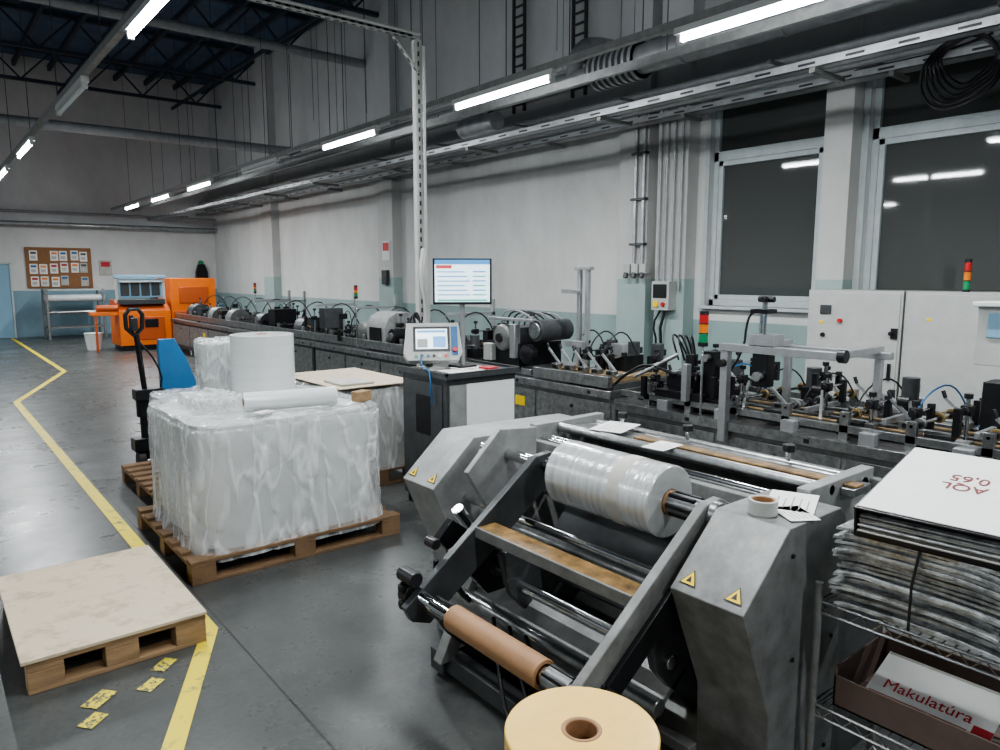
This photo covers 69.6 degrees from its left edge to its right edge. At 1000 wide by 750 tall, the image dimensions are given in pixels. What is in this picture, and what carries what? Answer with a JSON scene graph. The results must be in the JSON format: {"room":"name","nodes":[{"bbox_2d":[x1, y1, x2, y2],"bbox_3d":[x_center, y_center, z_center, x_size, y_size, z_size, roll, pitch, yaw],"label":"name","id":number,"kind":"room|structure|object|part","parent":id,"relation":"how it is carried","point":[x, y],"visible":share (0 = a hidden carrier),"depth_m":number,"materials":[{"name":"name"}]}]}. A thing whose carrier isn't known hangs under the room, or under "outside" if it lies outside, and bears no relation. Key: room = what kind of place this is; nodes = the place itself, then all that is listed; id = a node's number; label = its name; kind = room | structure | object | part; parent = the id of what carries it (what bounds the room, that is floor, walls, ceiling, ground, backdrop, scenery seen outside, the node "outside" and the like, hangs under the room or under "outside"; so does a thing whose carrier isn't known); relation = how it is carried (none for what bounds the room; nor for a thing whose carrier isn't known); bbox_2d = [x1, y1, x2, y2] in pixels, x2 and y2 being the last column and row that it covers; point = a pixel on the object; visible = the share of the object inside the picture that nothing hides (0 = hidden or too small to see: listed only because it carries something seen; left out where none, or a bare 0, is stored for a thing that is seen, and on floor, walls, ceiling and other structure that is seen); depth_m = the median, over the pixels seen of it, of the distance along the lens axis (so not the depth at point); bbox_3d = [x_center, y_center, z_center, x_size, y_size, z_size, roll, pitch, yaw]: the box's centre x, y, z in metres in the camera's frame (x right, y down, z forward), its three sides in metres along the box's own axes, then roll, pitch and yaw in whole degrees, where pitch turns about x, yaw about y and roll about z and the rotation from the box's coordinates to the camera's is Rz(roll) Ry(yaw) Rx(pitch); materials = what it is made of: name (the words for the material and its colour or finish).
{"room":"factory production hall","nodes":[
{"label":"factory production hall","id":0,"kind":"room"},
{"bbox_2d":[0,53,217,337],"bbox_3d":[-15.273,-4.871,19.446,15.400,7.900,0.200,-6,10,-39],"label":"wall","id":1,"kind":"structure","parent":0,"point":[62,171],"depth_m":21.79,"materials":[{"name":"paint"}]},
{"bbox_2d":[0,262,16,338],"bbox_3d":[-14.479,-2.095,20.285,1.300,2.170,0.098,-6,10,-39],"label":"door","id":2,"kind":"structure","parent":1,"relation":"in","point":[8,329],"depth_m":20.58,"materials":[{"name":"blue"}]},
{"bbox_2d":[24,247,92,287],"bbox_3d":[-13.041,-3.174,21.327,1.680,1.180,0.078,-6,10,-39],"label":"notice board","id":3,"kind":"object","parent":1,"relation":"attached to","point":[46,267],"visible":1,"depth_m":21.28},
{"bbox_2d":[98,260,111,274],"bbox_3d":[-12.107,-3.296,22.095,0.350,0.450,0.048,-6,10,-39],"label":"notice","id":4,"kind":"object","parent":1,"relation":"attached to","point":[105,266],"visible":1,"depth_m":22.08,"materials":[{"name":"paper"}]},
{"bbox_2d":[195,260,207,277],"bbox_3d":[-9.882,-3.351,23.845,0.399,0.878,0.148,-6,10,-39],"label":"jacket","id":5,"kind":"object","parent":1,"relation":"hanging from","point":[201,271],"visible":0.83,"depth_m":23.77,"materials":[{"name":"black fabric"}]},
{"bbox_2d":[0,0,355,109],"bbox_3d":[-5.443,-7.167,6.897,15.400,0.100,31.000,-6,10,-39],"label":"ceiling","id":6,"kind":"structure","parent":0,"point":[81,43],"depth_m":18.43,"materials":[{"name":"black metal"}]},
{"bbox_2d":[0,0,167,178],"bbox_3d":[-4.853,-5.041,7.676,0.079,4.325,29.000,-6,10,-39],"label":"lamp trunking","id":7,"kind":"object","parent":6,"relation":"hanging from","point":[117,32],"depth_m":6.87,"materials":[{"name":"grey paint"}]},
{"bbox_3d":[-9.011,-3.661,13.042,0.079,0.115,1.600,-6,10,-39],"label":"fluorescent lamp","id":8,"kind":"part","parent":7,"relation":"part of","materials":[{"name":"white plastic"}]},
{"bbox_3d":[-6.932,-3.309,10.504,0.079,0.115,1.600,-6,10,-39],"label":"fluorescent lamp","id":9,"kind":"part","parent":7,"relation":"part of","materials":[{"name":"white plastic"}]},
{"bbox_3d":[-4.474,-2.892,7.504,0.079,0.115,1.600,-6,10,-39],"label":"fluorescent lamp","id":10,"kind":"part","parent":7,"relation":"part of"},
{"bbox_3d":[-2.332,-2.529,4.889,0.079,0.115,1.600,-6,10,-39],"label":"fluorescent lamp","id":11,"kind":"part","parent":7,"relation":"part of","materials":[{"name":"white plastic"}]},
{"bbox_2d":[0,44,221,108],"bbox_3d":[-14.546,-8.122,17.769,15.029,0.900,0.120,-6,10,-39],"label":"truss","id":12,"kind":"object","parent":6,"relation":"attached to","point":[22,78],"depth_m":20.54,"materials":[{"name":"black metal"}]},
{"bbox_2d":[0,1,254,85],"bbox_3d":[-12.403,-7.759,15.155,15.029,0.900,0.120,-6,10,-39],"label":"truss","id":13,"kind":"object","parent":6,"relation":"attached to","point":[3,4],"depth_m":17.64,"materials":[{"name":"black metal"}]},
{"bbox_2d":[126,0,312,58],"bbox_3d":[-10.261,-7.395,12.540,15.029,0.900,0.120,-6,10,-39],"label":"truss","id":14,"kind":"object","parent":6,"relation":"attached to","point":[255,7],"depth_m":16.31,"materials":[{"name":"black metal"}]},
{"bbox_2d":[307,0,378,17],"bbox_3d":[-8.119,-7.032,9.925,15.029,0.900,0.120,-6,10,-39],"label":"truss","id":15,"kind":"object","parent":6,"relation":"attached to","point":[350,7],"depth_m":14.11,"materials":[{"name":"black metal"}]},
{"bbox_2d":[238,0,634,162],"bbox_3d":[-2.074,-6.099,12.908,0.856,3.670,11.993,-6,10,-39],"label":"wires","id":16,"kind":"object","parent":6,"relation":"hanging from","point":[333,0],"visible":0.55,"depth_m":13.38,"materials":[{"name":"grey paint"}]},
{"bbox_2d":[111,0,819,209],"bbox_3d":[-2.275,-5.329,9.748,0.079,4.325,29.000,-6,10,-39],"label":"lamp trunking","id":17,"kind":"object","parent":6,"relation":"hanging from","point":[667,27],"depth_m":6.93,"materials":[{"name":"grey paint"}]},
{"bbox_3d":[-9.836,-4.526,19.267,0.079,0.115,1.600,-6,10,-39],"label":"fluorescent lamp","id":18,"kind":"part","parent":17,"relation":"part of","materials":[{"name":"white plastic"}]},
{"bbox_3d":[-8.072,-4.227,17.114,0.079,0.115,1.600,-6,10,-39],"label":"fluorescent lamp","id":19,"kind":"part","parent":17,"relation":"part of","materials":[{"name":"white plastic"}]},
{"bbox_3d":[-6.181,-3.906,14.806,0.079,0.115,1.600,-6,10,-39],"label":"fluorescent lamp","id":20,"kind":"part","parent":17,"relation":"part of","materials":[{"name":"white plastic"}]},
{"bbox_3d":[-4.102,-3.554,12.268,0.079,0.115,1.600,-6,10,-39],"label":"fluorescent lamp","id":21,"kind":"part","parent":17,"relation":"part of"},
{"bbox_3d":[-2.054,-3.207,9.769,0.079,0.115,1.600,-6,10,-39],"label":"fluorescent lamp","id":22,"kind":"part","parent":17,"relation":"part of","materials":[{"name":"white plastic"}]},
{"bbox_3d":[0.000,-2.859,7.261,0.079,0.115,1.600,-6,10,-39],"label":"fluorescent lamp","id":23,"kind":"part","parent":17,"relation":"part of","materials":[{"name":"white plastic"}]},
{"bbox_3d":[1.872,-2.541,4.977,0.079,0.115,1.600,-6,10,-39],"label":"fluorescent lamp","id":24,"kind":"part","parent":17,"relation":"part of","materials":[{"name":"white plastic"}]},
{"bbox_2d":[131,0,880,211],"bbox_3d":[-1.980,-5.524,10.548,0.050,4.160,29.900,-6,10,-39],"label":"cable tray","id":25,"kind":"object","parent":6,"relation":"hanging from","point":[835,6],"visible":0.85,"depth_m":7.37,"materials":[{"name":"grey paint"}]},
{"bbox_2d":[173,0,920,199],"bbox_3d":[-0.440,-5.655,11.207,1.517,4.080,29.000,-6,10,-39],"label":"ventilation duct","id":26,"kind":"object","parent":6,"relation":"hanging from","point":[493,120],"visible":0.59,"depth_m":8.24,"materials":[{"name":"metal"}]},
{"bbox_2d":[0,333,999,749],"bbox_3d":[-5.443,0.757,7.998,15.400,0.100,31.000,-6,10,-39],"label":"floor","id":27,"kind":"structure","parent":0,"point":[316,652],"depth_m":3.70,"materials":[{"name":"concrete"}]},
{"bbox_2d":[41,289,106,339],"bbox_3d":[-12.328,-1.786,20.857,1.500,1.400,0.860,-6,10,-39],"label":"rack","id":28,"kind":"object","parent":27,"relation":"on","point":[97,297],"visible":0.91,"depth_m":20.60,"materials":[{"name":"grey metal"}]},
{"bbox_2d":[83,332,102,350],"bbox_3d":[-9.788,-0.805,17.353,0.411,0.420,0.411,-6,10,-39],"label":"waste bin","id":29,"kind":"object","parent":27,"relation":"on","point":[90,338],"visible":0.89,"depth_m":17.21,"materials":[{"name":"white plastic"}]},
{"bbox_2d":[0,545,206,695],"bbox_3d":[-2.098,1.214,3.748,0.770,0.163,1.130,-6,10,-39],"label":"wooden pallet","id":30,"kind":"object","parent":27,"relation":"on","point":[55,613],"visible":1,"depth_m":3.54,"materials":[{"name":"brown wood"}]},
{"bbox_2d":[10,338,217,749],"bbox_3d":[-7.363,0.344,10.581,2.591,0.001,24.318,-6,10,-39],"label":"floor marking","id":31,"kind":"object","parent":27,"relation":"on","point":[176,736],"depth_m":3.65,"materials":[{"name":"yellow paint"}]},
{"bbox_2d":[77,658,176,728],"bbox_3d":[-1.611,1.376,3.145,0.463,0.001,0.391,-6,10,-39],"label":"floor sticker","id":32,"kind":"object","parent":27,"relation":"on","point":[97,700],"depth_m":3.10,"materials":[{"name":"yellow paper"}]},
{"bbox_2d":[121,460,163,510],"bbox_3d":[-2.568,0.878,6.241,1.054,0.144,1.150,-6,10,-39],"label":"wooden pallet","id":33,"kind":"object","parent":27,"relation":"on","point":[141,473],"visible":0.31,"depth_m":6.06,"materials":[{"name":"brown wood"}]},
{"bbox_2d":[149,385,199,472],"bbox_3d":[-2.503,0.470,6.239,0.849,0.661,1.090,-6,10,-39],"label":"stack","id":34,"kind":"object","parent":33,"relation":"on","point":[173,394],"visible":0.09,"depth_m":6.20,"materials":[{"name":"white plastic"}]},
{"bbox_2d":[194,336,231,397],"bbox_3d":[-2.169,-0.033,5.627,0.388,0.537,0.411,-6,10,-39],"label":"roll","id":35,"kind":"object","parent":34,"relation":"on","point":[213,358],"visible":0.55,"depth_m":5.46,"materials":[{"name":"white plastic"}]},
{"bbox_2d":[89,275,215,351],"bbox_3d":[-8.759,-1.609,18.124,2.900,1.800,1.540,-6,10,-39],"label":"machine","id":36,"kind":"object","parent":27,"relation":"on","point":[175,295],"visible":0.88,"depth_m":17.55,"materials":[{"name":"paint"}]},
{"bbox_2d":[123,307,197,461],"bbox_3d":[-3.250,0.096,6.882,0.673,1.517,0.638,-6,10,-39],"label":"jack","id":37,"kind":"object","parent":27,"relation":"on","point":[174,369],"visible":0.62,"depth_m":6.68,"materials":[{"name":"black metal"}]},
{"bbox_2d":[137,499,399,586],"bbox_3d":[-1.655,1.034,5.119,1.404,0.144,1.300,-6,10,-39],"label":"wooden pallet","id":38,"kind":"object","parent":27,"relation":"on","point":[201,569],"visible":0.49,"depth_m":4.62,"materials":[{"name":"brown wood"}]},
{"bbox_2d":[147,385,382,562],"bbox_3d":[-1.651,0.586,5.063,1.341,0.846,1.308,-6,10,-39],"label":"load","id":39,"kind":"object","parent":38,"relation":"on","point":[230,477],"visible":0.91,"depth_m":4.57,"materials":[{"name":"white plastic"}]},
{"bbox_2d":[177,388,241,411],"bbox_3d":[-1.959,0.160,4.880,0.353,0.081,0.684,-6,10,-39],"label":"film","id":40,"kind":"object","parent":39,"relation":"on","point":[216,393],"visible":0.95,"depth_m":4.92,"materials":[{"name":"white"}]},
{"bbox_2d":[229,332,295,399],"bbox_3d":[-1.715,-0.074,5.216,0.440,0.452,0.440,-6,10,-39],"label":"roll","id":41,"kind":"object","parent":39,"relation":"on","point":[260,361],"visible":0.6,"depth_m":5.03,"materials":[{"name":"white plastic"}]},
{"bbox_2d":[254,410,274,413],"bbox_3d":[-1.479,0.230,4.515,0.070,0.004,0.120,3,9,22],"label":"printed label","id":42,"kind":"object","parent":39,"relation":"on","point":[262,411],"visible":1,"depth_m":4.52,"materials":[{"name":"paper"}]},
{"bbox_2d":[242,386,337,411],"bbox_3d":[-1.366,0.155,4.701,0.596,0.124,0.124,-4,9,-27],"label":"roll","id":43,"kind":"object","parent":39,"relation":"on","point":[317,396],"visible":1,"depth_m":4.65,"materials":[{"name":"plastic"}]},
{"bbox_2d":[351,389,370,401],"bbox_3d":[-0.951,0.142,4.936,0.080,0.070,0.120,4,9,28],"label":"wood block","id":44,"kind":"object","parent":39,"relation":"on","point":[362,395],"visible":1,"depth_m":4.90,"materials":[{"name":"beige wood"}]},
{"bbox_2d":[248,0,429,365],"bbox_3d":[-1.252,-0.755,5.252,1.742,3.650,0.161,-7,10,-39],"label":"mast","id":45,"kind":"object","parent":27,"relation":"on","point":[421,254],"visible":0.79,"depth_m":5.63,"materials":[{"name":"white metal"}]},
{"bbox_2d":[370,463,404,487],"bbox_3d":[-1.388,0.821,6.648,0.804,0.144,1.200,-6,10,-39],"label":"wooden pallet","id":46,"kind":"object","parent":27,"relation":"on","point":[383,472],"visible":0.05,"depth_m":6.21,"materials":[{"name":"brown wood"}]},
{"bbox_2d":[295,379,404,469],"bbox_3d":[-1.388,0.390,6.588,0.833,0.723,1.246,-6,10,-39],"label":"stack","id":47,"kind":"object","parent":46,"relation":"on","point":[388,398],"visible":0.21,"depth_m":6.22,"materials":[{"name":"white plastic"}]},
{"bbox_2d":[295,368,402,389],"bbox_3d":[-1.382,0.016,6.528,0.760,0.028,1.180,-6,10,-39],"label":"cardboard sheet","id":48,"kind":"object","parent":47,"relation":"on","point":[345,378],"visible":0.81,"depth_m":6.45,"materials":[{"name":"cardboard"}]},
{"bbox_2d":[398,359,520,501],"bbox_3d":[-0.321,0.469,5.712,0.710,1.100,0.670,-6,10,-39],"label":"base cabinet","id":49,"kind":"object","parent":27,"relation":"on","point":[483,393],"visible":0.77,"depth_m":5.46,"materials":[{"name":"black metal"}]},
{"bbox_2d":[404,312,462,404],"bbox_3d":[-0.555,0.023,5.613,0.481,1.010,0.460,6,10,38],"label":"control panel","id":50,"kind":"object","parent":49,"relation":"attached to","point":[428,344],"visible":0.93,"depth_m":5.52,"materials":[{"name":"grey paint"}]},
{"bbox_2d":[433,258,491,367],"bbox_3d":[-0.301,-0.480,5.618,0.450,0.845,0.216,-2,8,-12],"label":"computer monitor","id":51,"kind":"object","parent":49,"relation":"on","point":[461,282],"visible":1,"depth_m":5.51,"materials":[{"name":"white plastic"}]},
{"bbox_2d":[170,318,978,477],"bbox_3d":[-1.645,-0.050,10.608,1.304,0.780,18.000,-6,10,-39],"label":"machine","id":52,"kind":"object","parent":27,"relation":"on","point":[534,396],"visible":0.32,"depth_m":6.40,"materials":[{"name":"grey paint"}]},
{"bbox_2d":[253,283,257,331],"bbox_3d":[-4.338,-1.191,12.793,0.054,0.880,0.054,-2,8,-14],"label":"tower","id":53,"kind":"object","parent":52,"relation":"on","point":[254,284],"visible":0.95,"depth_m":12.77,"materials":[{"name":"silver metal"}]},
{"bbox_2d":[175,290,506,361],"bbox_3d":[-3.676,-1.124,12.890,1.164,0.720,11.300,-6,10,-39],"label":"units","id":54,"kind":"object","parent":52,"relation":"on","point":[384,331],"visible":0.84,"depth_m":10.99,"materials":[{"name":"metal"}]},
{"bbox_2d":[354,285,357,348],"bbox_3d":[-1.975,-0.791,9.909,0.054,0.880,0.054,-2,8,-14],"label":"tower","id":55,"kind":"object","parent":52,"relation":"on","point":[355,286],"visible":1,"depth_m":9.88,"materials":[{"name":"silver metal"}]},
{"bbox_2d":[483,309,573,375],"bbox_3d":[0.279,-0.383,7.710,0.693,0.658,0.980,-6,10,-39],"label":"roller","id":56,"kind":"object","parent":52,"relation":"on","point":[524,345],"visible":0.98,"depth_m":7.48,"materials":[{"name":"black metal"}]},
{"bbox_2d":[533,267,668,389],"bbox_3d":[1.060,-0.503,7.039,1.080,1.100,1.000,-6,10,-39],"label":"station","id":57,"kind":"object","parent":52,"relation":"on","point":[613,358],"visible":0.98,"depth_m":6.97,"materials":[{"name":"grey paint"}]},
{"bbox_2d":[698,311,708,422],"bbox_3d":[1.552,-0.056,5.528,0.077,0.870,0.077,-2,8,-14],"label":"tower","id":58,"kind":"object","parent":52,"relation":"on","point":[703,315],"visible":1,"depth_m":5.47,"materials":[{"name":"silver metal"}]},
{"bbox_2d":[716,296,893,441],"bbox_3d":[2.163,-0.037,5.347,0.800,1.102,1.106,-6,10,-39],"label":"gantry","id":59,"kind":"object","parent":52,"relation":"on","point":[764,346],"visible":0.94,"depth_m":5.18,"materials":[{"name":"metal"}]},
{"bbox_2d":[613,334,739,402],"bbox_3d":[1.480,-0.099,6.112,0.654,0.512,0.956,-6,10,-39],"label":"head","id":60,"kind":"object","parent":59,"relation":"attached to","point":[682,382],"visible":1,"depth_m":5.84},
{"bbox_2d":[621,352,999,459],"bbox_3d":[2.756,0.162,5.206,1.390,0.446,3.900,-6,10,-39],"label":"mechanism","id":61,"kind":"object","parent":52,"relation":"on","point":[902,421],"visible":0.7,"depth_m":5.14,"materials":[{"name":"black metal"}]},
{"bbox_2d":[972,301,999,430],"bbox_3d":[3.293,-0.003,4.635,0.300,0.930,0.420,-6,10,-39],"label":"control box","id":62,"kind":"object","parent":61,"relation":"on","point":[987,343],"visible":0.85,"depth_m":4.62,"materials":[{"name":"grey paint"}]},
{"bbox_2d":[504,686,660,749],"bbox_3d":[0.196,1.205,1.775,0.370,0.724,0.370,-6,10,-39],"label":"paper roll","id":63,"kind":"object","parent":27,"relation":"on","point":[569,717],"visible":1,"depth_m":1.76,"materials":[{"name":"paper"}]},
{"bbox_2d":[396,411,881,749],"bbox_3d":[0.543,0.815,3.148,1.969,1.120,1.857,-6,10,-39],"label":"machine","id":64,"kind":"object","parent":27,"relation":"on","point":[706,626],"visible":0.8,"depth_m":2.62,"materials":[{"name":"grey paint"}]},
{"bbox_2d":[443,605,553,689],"bbox_3d":[-0.014,0.898,2.401,0.096,0.096,0.480,-6,10,-39],"label":"cardboard tube","id":65,"kind":"object","parent":64,"relation":"on","point":[513,655],"visible":0.8,"depth_m":2.35,"materials":[{"name":"beige cardboard"}]},
{"bbox_2d":[545,440,691,537],"bbox_3d":[0.442,0.424,2.761,0.265,0.265,0.536,-6,10,-39],"label":"roll","id":66,"kind":"object","parent":64,"relation":"on","point":[626,489],"visible":0.94,"depth_m":2.62,"materials":[{"name":"plastic"}]},
{"bbox_2d":[748,495,778,517],"bbox_3d":[0.843,0.420,2.310,0.092,0.048,0.092,-6,10,-39],"label":"tape roll","id":67,"kind":"object","parent":64,"relation":"on","point":[765,506],"visible":1,"depth_m":2.28,"materials":[{"name":"white plastic"}]},
{"bbox_2d":[804,289,999,420],"bbox_3d":[4.749,0.152,5.993,0.570,1.650,4.400,-6,10,-39],"label":"tall cabinet","id":68,"kind":"object","parent":27,"relation":"on","point":[931,335],"visible":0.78,"depth_m":6.72,"materials":[{"name":"white metal"}]},
{"bbox_2d":[962,259,972,291],"bbox_3d":[4.156,-0.879,6.404,0.062,0.300,0.062,-6,10,-39],"label":"tower","id":69,"kind":"object","parent":68,"relation":"on","point":[968,262],"visible":0.93,"depth_m":6.38,"materials":[{"name":"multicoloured plastic"}]},
{"bbox_2d":[805,580,999,749],"bbox_3d":[1.450,1.094,2.081,0.485,0.860,0.925,-6,10,-39],"label":"wire shelf","id":70,"kind":"object","parent":27,"relation":"on","point":[819,585],"visible":0.48,"depth_m":2.20,"materials":[{"name":"metal"}]},
{"bbox_2d":[828,519,999,662],"bbox_3d":[1.307,0.580,2.127,0.452,0.262,0.480,-6,10,-39],"label":"plastic bags","id":71,"kind":"object","parent":70,"relation":"on","point":[957,602],"visible":0.66,"depth_m":1.99},
{"bbox_2d":[853,447,999,570],"bbox_3d":[1.344,0.372,2.090,0.487,0.191,0.424,-7,11,-42],"label":"box","id":72,"kind":"object","parent":71,"relation":"on","point":[938,503],"visible":1,"depth_m":2.04,"materials":[{"name":"white cardboard"}]},
{"bbox_2d":[832,630,999,749],"bbox_3d":[1.360,0.983,2.154,0.370,0.130,0.550,-6,10,-39],"label":"cardboard box","id":73,"kind":"object","parent":70,"relation":"on","point":[931,702],"visible":1,"depth_m":2.18,"materials":[{"name":"cardboard"}]},
{"bbox_2d":[147,14,999,220],"bbox_3d":[-1.456,-3.299,11.286,0.521,0.110,29.900,-6,10,-39],"label":"cable tray","id":74,"kind":"object","parent":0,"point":[815,66],"visible":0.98,"depth_m":6.92,"materials":[{"name":"grey metal"}]},
{"bbox_2d":[207,0,999,398],"bbox_3d":[0.276,-3.843,12.044,0.570,7.900,31.000,-6,10,-39],"label":"wall","id":75,"kind":"structure","parent":0,"point":[540,214],"depth_m":12.12,"materials":[{"name":"paint"}]},
{"bbox_2d":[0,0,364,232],"bbox_3d":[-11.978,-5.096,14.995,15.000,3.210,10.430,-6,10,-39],"label":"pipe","id":76,"kind":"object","parent":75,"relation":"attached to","point":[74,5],"visible":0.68,"depth_m":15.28,"materials":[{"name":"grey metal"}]},
{"bbox_2d":[381,241,389,284],"bbox_3d":[-2.402,-2.345,15.064,0.080,0.900,0.300,-6,10,-39],"label":"fire extinguisher sign","id":77,"kind":"object","parent":75,"relation":"attached to","point":[385,277],"visible":1,"depth_m":15.05,"materials":[{"name":"white plastic"}]},
{"bbox_2d":[512,0,588,113],"bbox_3d":[0.731,-5.901,10.864,0.040,3.500,1.650,-6,10,-39],"label":"ladder","id":78,"kind":"object","parent":75,"relation":"attached to","point":[514,7],"visible":0.62,"depth_m":11.34,"materials":[{"name":"metal"}]},
{"bbox_2d":[195,40,999,215],"bbox_3d":[-0.385,-3.636,12.117,0.361,0.110,29.900,-6,10,-39],"label":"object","id":79,"kind":"object","parent":75,"relation":"attached to","point":[896,70],"visible":0.88,"depth_m":8.59,"materials":[{"name":"grey metal"}]},
{"bbox_2d":[854,32,999,110],"bbox_3d":[4.261,-2.651,6.115,0.168,0.641,2.602,-6,10,-38],"label":"coiled cable","id":80,"kind":"object","parent":79,"relation":"hanging from","point":[940,52],"visible":0.94,"depth_m":6.40,"materials":[{"name":"black plastic"}]},
{"bbox_2d":[198,1,999,209],"bbox_3d":[-0.442,-4.229,11.987,0.510,0.880,29.900,-6,10,-39],"label":"pipe","id":81,"kind":"object","parent":75,"relation":"attached to","point":[994,8],"visible":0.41,"depth_m":8.70,"materials":[{"name":"grey metal"}]},
{"bbox_2d":[623,264,649,278],"bbox_3d":[1.848,-1.419,9.847,0.153,0.199,0.390,-6,10,-39],"label":"wall socket","id":82,"kind":"object","parent":75,"relation":"attached to","point":[633,269],"visible":1,"depth_m":9.80,"materials":[{"name":"grey paint"}]},
{"bbox_2d":[629,105,685,290],"bbox_3d":[2.065,-2.380,9.502,0.080,2.500,0.838,-6,10,-39],"label":"conduit","id":83,"kind":"object","parent":75,"relation":"attached to","point":[644,152],"visible":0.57,"depth_m":9.44,"materials":[{"name":"grey metal"}]},
{"bbox_2d":[651,281,675,342],"bbox_3d":[2.144,-0.482,9.578,0.190,1.521,0.293,-6,10,-39],"label":"switch box","id":84,"kind":"object","parent":75,"relation":"attached to","point":[663,297],"visible":0.77,"depth_m":9.44,"materials":[{"name":"grey paint"}]},
{"bbox_2d":[697,76,826,312],"bbox_3d":[3.170,-2.123,8.635,0.270,2.690,1.620,-6,10,-39],"label":"window","id":85,"kind":"structure","parent":75,"relation":"in","point":[768,158],"depth_m":8.71,"materials":[{"name":"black glass"}]},
{"bbox_2d":[853,37,999,291],"bbox_3d":[4.575,-1.885,6.920,0.270,2.690,2.160,-6,10,-39],"label":"window","id":86,"kind":"structure","parent":75,"relation":"in","point":[934,200],"depth_m":7.30,"materials":[{"name":"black glass"}]}
]}

